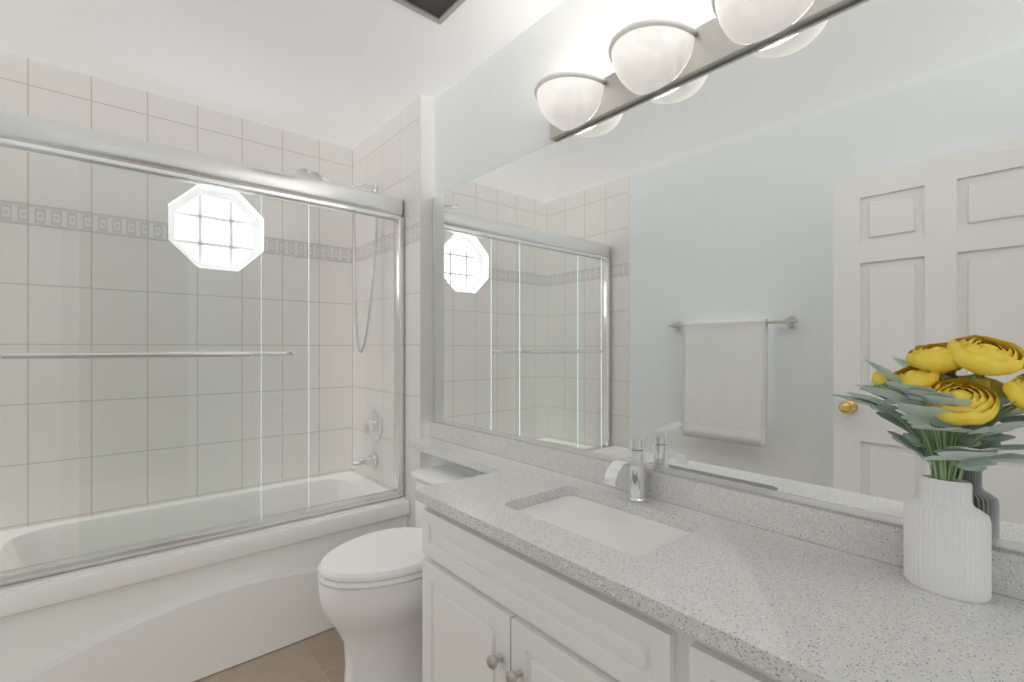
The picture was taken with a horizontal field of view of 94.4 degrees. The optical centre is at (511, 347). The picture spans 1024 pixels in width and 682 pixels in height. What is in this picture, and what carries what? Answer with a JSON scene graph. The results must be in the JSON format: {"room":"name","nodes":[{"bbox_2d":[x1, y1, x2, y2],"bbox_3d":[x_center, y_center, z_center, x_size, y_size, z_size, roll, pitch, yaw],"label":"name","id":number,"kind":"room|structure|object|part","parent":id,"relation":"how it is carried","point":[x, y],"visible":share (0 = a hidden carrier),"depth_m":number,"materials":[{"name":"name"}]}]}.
{"room":"bathroom","nodes":[
{"label":"bathroom","id":0,"kind":"room"},
{"bbox_2d":[0,51,352,531],"bbox_3d":[-1.572,0.010,2.471,1.840,2.440,0.160,0,0,-41],"label":"wall","id":1,"kind":"structure","parent":0,"point":[28,86],"depth_m":2.25,"materials":[{"name":"tile"}]},
{"bbox_2d":[168,188,259,270],"bbox_3d":[-1.569,-0.610,2.507,0.418,0.418,0.050,0,0,-41],"label":"window","id":2,"kind":"structure","parent":1,"relation":"in","point":[219,196],"depth_m":2.50,"materials":[{"name":"white"}]},
{"bbox_2d":[193,627,344,681],"bbox_3d":[-0.214,1.260,0.882,1.840,0.060,4.460,0,0,-41],"label":"floor","id":3,"kind":"structure","parent":0,"point":[318,657],"depth_m":1.84,"materials":[{"name":"tile"}]},
{"bbox_2d":[0,471,409,681],"bbox_3d":[-1.308,0.988,2.106,1.519,0.485,0.732,0,0,-41],"label":"bathtub","id":4,"kind":"object","parent":3,"relation":"on","point":[193,612],"visible":0.67,"depth_m":1.80,"materials":[{"name":"white ceramic"}]},
{"bbox_2d":[0,108,403,586],"bbox_3d":[-1.136,-0.003,1.903,1.519,1.494,0.064,0,0,-41],"label":"shower door","id":5,"kind":"structure","parent":4,"relation":"on","point":[22,127],"depth_m":1.79,"materials":[{"name":"clear glass"}]},
{"bbox_2d":[0,351,256,359],"bbox_3d":[-1.319,0.025,1.690,0.699,0.022,0.053,0,0,-40],"label":"bar","id":6,"kind":"object","parent":5,"relation":"attached to","point":[60,355],"depth_m":1.63,"materials":[{"name":"silver metal"}]},
{"bbox_2d":[0,138,398,220],"bbox_3d":[-1.136,-0.648,1.903,1.457,0.012,0.060,0,0,-41],"label":"shower door rail lip","id":7,"kind":"object","parent":5,"relation":"attached to","point":[128,165],"visible":0.83,"depth_m":1.79,"materials":[{"name":"silver metal"}]},
{"bbox_2d":[257,351,295,355],"bbox_3d":[-1.215,0.025,1.892,0.678,0.022,0.053,0,0,-40],"label":"bar","id":8,"kind":"object","parent":5,"relation":"attached to","point":[266,353],"depth_m":2.06,"materials":[{"name":"silver metal"}]},
{"bbox_2d":[318,464,481,681],"bbox_3d":[-0.393,0.880,1.801,0.662,0.700,0.450,0,0,-41],"label":"toilet","id":9,"kind":"object","parent":3,"relation":"on","point":[370,591],"visible":0.65,"depth_m":1.63,"materials":[{"name":"white ceramic"}]},
{"bbox_3d":[-0.464,0.761,1.741,0.476,0.054,0.385,0,0,-40],"label":"seat","id":10,"kind":"part","parent":9,"relation":"part of","materials":[{"name":"white plastic"}]},
{"bbox_2d":[414,493,806,681],"bbox_3d":[0.320,0.845,1.082,0.522,0.770,1.325,0,0,-41],"label":"bathroom vanity","id":11,"kind":"object","parent":3,"relation":"on","point":[540,563],"depth_m":1.06,"materials":[{"name":"white painted wood"},{"name":"quartz"},{"name":"brushed nickel"}]},
{"bbox_3d":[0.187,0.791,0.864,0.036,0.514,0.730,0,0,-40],"label":"knob","id":12,"kind":"part","parent":11,"relation":"part of","materials":[{"name":"silver metal"}]},
{"bbox_2d":[414,465,1023,681],"bbox_3d":[0.325,0.445,1.095,0.497,0.031,1.337,0,0,-41],"label":"countertop","id":13,"kind":"structure","parent":11,"relation":"on","point":[807,610],"depth_m":0.83,"materials":[{"name":"grey stone"}]},
{"bbox_2d":[515,489,694,556],"bbox_3d":[0.219,0.526,1.229,0.304,0.156,0.469,0,0,-41],"label":"sink","id":14,"kind":"object","parent":13,"relation":"in","point":[636,531],"depth_m":1.26,"materials":[{"name":"white ceramic"}]},
{"bbox_2d":[603,434,647,502],"bbox_3d":[0.317,0.331,1.309,0.154,0.196,0.052,0,0,-41],"label":"faucet","id":15,"kind":"object","parent":13,"relation":"on","point":[635,462],"visible":1,"depth_m":1.32,"materials":[{"name":"silver metal"}]},
{"bbox_2d":[829,335,1023,603],"bbox_3d":[0.728,0.203,0.823,0.176,0.452,0.318,0,0,-41],"label":"vase","id":16,"kind":"object","parent":13,"relation":"on","point":[947,538],"visible":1,"depth_m":0.81,"materials":[{"name":"white ceramic"}]},
{"bbox_2d":[0,0,563,148],"bbox_3d":[-0.214,-1.240,0.882,1.840,0.060,4.460,0,0,-41],"label":"ceiling","id":17,"kind":"structure","parent":0,"point":[352,74],"depth_m":1.92,"materials":[{"name":"white paint"}]},
{"bbox_2d":[393,0,465,24],"bbox_3d":[-0.281,-1.203,1.561,0.280,0.012,0.280,0,0,-41],"label":"fan","id":18,"kind":"object","parent":17,"relation":"attached to","point":[439,12],"visible":1,"depth_m":1.67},
{"bbox_2d":[353,94,433,527],"bbox_3d":[-0.628,0.010,2.633,0.195,2.440,0.820,0,0,-41],"label":"tiled wall","id":19,"kind":"structure","parent":0,"point":[393,156],"depth_m":2.47,"materials":[{"name":"tile"}]},
{"bbox_2d":[296,168,381,468],"bbox_3d":[-0.911,-0.133,2.496,0.420,1.574,0.191,0,0,-41],"label":"shower fixture","id":20,"kind":"object","parent":19,"relation":"attached to","point":[373,425],"visible":0.85,"depth_m":2.55,"materials":[{"name":"silver metal"}]},
{"bbox_2d":[430,421,1023,600],"bbox_3d":[0.275,0.392,1.517,0.025,0.075,2.044,0,0,-41],"label":"backsplash","id":21,"kind":"structure","parent":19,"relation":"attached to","point":[882,541],"depth_m":1.15,"materials":[{"name":"grey stone"}]},
{"bbox_2d":[434,0,863,473],"bbox_3d":[0.371,0.010,1.521,0.120,2.440,2.170,0,0,-41],"label":"wall","id":22,"kind":"structure","parent":0,"point":[489,116],"depth_m":1.82,"materials":[{"name":"white paint"}]},
{"bbox_2d":[534,0,860,140],"bbox_3d":[0.464,-0.786,1.172,0.188,0.118,1.180,0,0,-41],"label":"light bar","id":23,"kind":"object","parent":22,"relation":"attached to","point":[649,58],"visible":1,"depth_m":1.24,"materials":[{"name":"white glass"}]},
{"bbox_2d":[432,0,1023,553],"bbox_3d":[0.281,-0.185,1.523,0.010,1.079,2.044,0,0,-41],"label":"mirror","id":24,"kind":"object","parent":22,"relation":"attached to","point":[732,274],"visible":1,"depth_m":1.13,"materials":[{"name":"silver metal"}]}
]}

